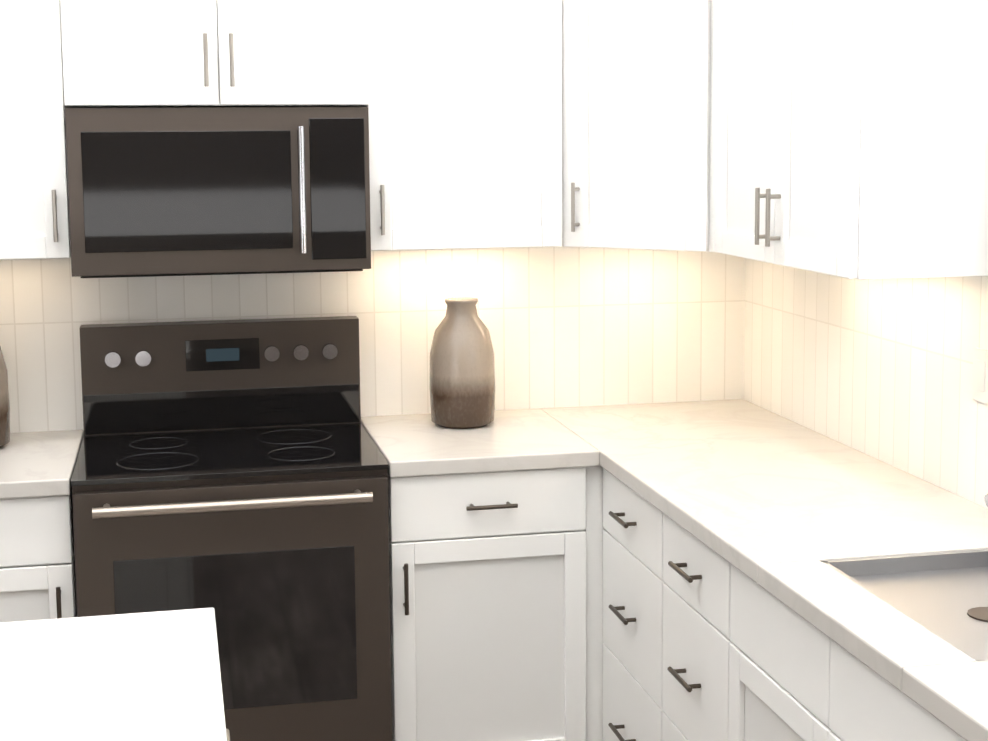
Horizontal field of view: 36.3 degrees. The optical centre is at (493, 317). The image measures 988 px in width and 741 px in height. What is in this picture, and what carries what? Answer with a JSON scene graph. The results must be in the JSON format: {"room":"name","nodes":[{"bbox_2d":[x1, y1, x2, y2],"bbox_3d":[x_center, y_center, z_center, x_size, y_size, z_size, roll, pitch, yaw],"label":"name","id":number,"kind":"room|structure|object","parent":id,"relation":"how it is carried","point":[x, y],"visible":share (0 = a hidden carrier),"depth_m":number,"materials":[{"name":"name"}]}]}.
{"room":"kitchen","nodes":[
{"label":"kitchen","id":0,"kind":"room"},
{"bbox_3d":[-2.466,1.610,1.326,9.240,0.050,11.700,-2,7,-12],"label":"floor","id":1,"kind":"structure","parent":0,"visible":0},
{"bbox_2d":[0,489,76,622],"bbox_3d":[-1.320,0.831,3.866,0.517,0.880,0.663,-2,7,-12],"label":"base cabinet","id":2,"kind":"object","parent":1,"relation":"on","point":[37,569],"visible":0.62,"depth_m":3.58,"materials":[{"name":"white wood"}]},
{"bbox_2d":[0,430,83,498],"bbox_3d":[-1.335,0.374,3.817,0.538,0.040,0.637,-2,7,-12],"label":"countertop","id":3,"kind":"structure","parent":2,"relation":"on","point":[38,464],"depth_m":3.74,"materials":[{"name":"stone"}]},
{"bbox_2d":[0,346,9,447],"bbox_3d":[-1.360,0.165,3.918,0.184,0.352,0.184,-2,7,-12],"label":"vase","id":4,"kind":"object","parent":3,"relation":"on","point":[4,416],"visible":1,"depth_m":3.91,"materials":[{"name":"brown ceramic"}]},
{"bbox_2d":[0,608,229,740],"bbox_3d":[-0.852,1.056,1.759,1.128,0.920,1.551,-2,7,-12],"label":"kitchen island","id":5,"kind":"object","parent":1,"relation":"on","point":[150,676],"visible":1,"depth_m":2.23,"materials":[{"name":"stone"}]},
{"bbox_2d":[71,316,391,740],"bbox_3d":[-0.684,0.649,3.933,0.756,1.215,0.703,-2,7,-12],"label":"range","id":6,"kind":"object","parent":1,"relation":"on","point":[233,474],"visible":1,"depth_m":3.71,"materials":[{"name":"black metal"}]},
{"bbox_2d":[388,467,585,740],"bbox_3d":[-0.070,0.789,4.130,0.508,0.880,0.662,-2,7,-12],"label":"base cabinet","id":7,"kind":"object","parent":1,"relation":"on","point":[487,575],"visible":0.81,"depth_m":3.84,"materials":[{"name":"white wood"}]},
{"bbox_2d":[361,408,592,477],"bbox_3d":[-0.075,0.332,4.079,0.510,0.040,0.647,-2,7,-12],"label":"countertop","id":8,"kind":"structure","parent":7,"relation":"on","point":[517,439],"depth_m":3.92,"materials":[{"name":"stone"}]},
{"bbox_2d":[429,297,494,428],"bbox_3d":[-0.089,0.122,4.187,0.184,0.352,0.184,-2,7,-12],"label":"vase","id":9,"kind":"object","parent":8,"relation":"on","point":[462,377],"visible":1,"depth_m":4.12,"materials":[{"name":"brown ceramic"}]},
{"bbox_2d":[584,465,603,740],"bbox_3d":[0.503,0.767,4.280,0.671,0.880,0.607,-2,7,-12],"label":"base cabinet","id":10,"kind":"object","parent":1,"relation":"on","point":[594,602],"depth_m":3.91,"materials":[{"name":"white wood"}]},
{"bbox_2d":[603,468,664,740],"bbox_3d":[0.622,0.829,3.747,0.662,0.880,0.486,-2,7,-12],"label":"base cabinet","id":11,"kind":"object","parent":1,"relation":"on","point":[633,581],"visible":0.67,"depth_m":3.65,"materials":[{"name":"white wood"}]},
{"bbox_2d":[662,513,731,740],"bbox_3d":[0.717,0.880,3.306,0.662,0.880,0.417,-2,7,-12],"label":"base cabinet","id":12,"kind":"object","parent":1,"relation":"on","point":[696,626],"visible":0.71,"depth_m":3.21,"materials":[{"name":"white wood"}]},
{"bbox_2d":[728,564,965,740],"bbox_3d":[0.859,0.957,2.648,0.662,0.880,0.931,-2,7,-12],"label":"base cabinet","id":13,"kind":"object","parent":1,"relation":"on","point":[794,676],"visible":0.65,"depth_m":2.67,"materials":[{"name":"white wood"}]},
{"bbox_2d":[541,399,987,740],"bbox_3d":[0.841,0.489,2.688,0.641,0.040,3.767,-2,7,-12],"label":"countertop","id":14,"kind":"structure","parent":13,"relation":"on","point":[779,507],"depth_m":3.19,"materials":[{"name":"stone"}]},
{"bbox_2d":[822,550,987,661],"bbox_3d":[0.859,0.501,2.597,0.378,0.034,0.568,-2,7,-12],"label":"sink basin","id":15,"kind":"object","parent":14,"relation":"in","point":[943,596],"visible":0.73,"depth_m":2.75,"materials":[{"name":"silver metal"}]},
{"bbox_2d":[984,494,987,506],"bbox_3d":[0.988,0.383,2.581,0.286,0.194,0.120,-2,7,-12],"label":"faucet","id":16,"kind":"object","parent":14,"relation":"on","point":[986,499],"visible":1,"depth_m":2.58,"materials":[{"name":"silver metal"}]},
{"bbox_3d":[-3.341,-0.147,3.733,8.640,2.886,0.140,-2,7,-12],"label":"wall","id":17,"kind":"structure","parent":0,"visible":0},
{"bbox_2d":[0,0,70,259],"bbox_3d":[-1.368,-0.555,3.838,0.544,0.800,0.382,-2,7,-12],"label":"upper cabinet","id":18,"kind":"object","parent":17,"relation":"attached to","point":[34,212],"visible":0.92,"depth_m":3.74,"materials":[{"name":"white wood"}]},
{"bbox_2d":[60,0,367,106],"bbox_3d":[-0.727,-0.835,3.908,0.818,0.570,0.452,-2,7,-12],"label":"upper cabinet","id":19,"kind":"object","parent":17,"relation":"attached to","point":[214,53],"visible":0.96,"depth_m":3.74,"materials":[{"name":"white wood"}]},
{"bbox_2d":[65,106,370,277],"bbox_3d":[-0.723,-0.340,3.967,0.748,0.423,0.451,-2,7,-12],"label":"microwave","id":20,"kind":"object","parent":19,"relation":"attached to","point":[171,191],"visible":1,"depth_m":3.79,"materials":[{"name":"black metal"}]},
{"bbox_2d":[365,0,561,250],"bbox_3d":[-0.105,-0.597,4.105,0.524,0.800,0.382,-2,7,-12],"label":"upper cabinet","id":21,"kind":"object","parent":17,"relation":"attached to","point":[464,105],"visible":0.94,"depth_m":3.97,"materials":[{"name":"white wood"}]},
{"bbox_2d":[562,0,716,251],"bbox_3d":[0.482,-0.681,4.053,0.711,0.970,0.711,-2,7,-12],"label":"upper cabinet","id":22,"kind":"object","parent":17,"relation":"attached to","point":[638,116],"visible":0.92,"depth_m":3.90,"materials":[{"name":"white wood"}]},
{"bbox_3d":[1.719,0.204,0.416,0.140,2.886,8.500,-2,7,-12],"label":"wall","id":23,"kind":"structure","parent":0,"visible":0},
{"bbox_2d":[0,246,739,432],"bbox_3d":[-0.458,0.037,4.300,2.460,0.540,0.006,-2,7,-12],"label":"backsplash","id":24,"kind":"structure","parent":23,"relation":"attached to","point":[567,326],"depth_m":4.37,"materials":[{"name":"tile"}]},
{"bbox_2d":[714,0,987,279],"bbox_3d":[0.792,-0.522,3.405,0.382,0.800,0.816,-2,7,-12],"label":"upper cabinet","id":25,"kind":"object","parent":23,"relation":"attached to","point":[851,139],"visible":1,"depth_m":3.09,"materials":[{"name":"white wood"}]},
{"bbox_2d":[740,257,987,507],"bbox_3d":[1.154,0.210,2.729,0.006,0.540,3.769,-2,7,-12],"label":"backsplash","id":26,"kind":"structure","parent":23,"relation":"attached to","point":[880,370],"depth_m":3.70,"materials":[{"name":"tile"}]},
{"bbox_2d":[972,347,987,403],"bbox_3d":[1.042,0.123,3.216,0.006,0.114,0.070,-2,7,-12],"label":"electrical outlet plate","id":27,"kind":"object","parent":26,"relation":"attached to","point":[980,378],"visible":1,"depth_m":3.22,"materials":[{"name":"white plastic"}]}
]}

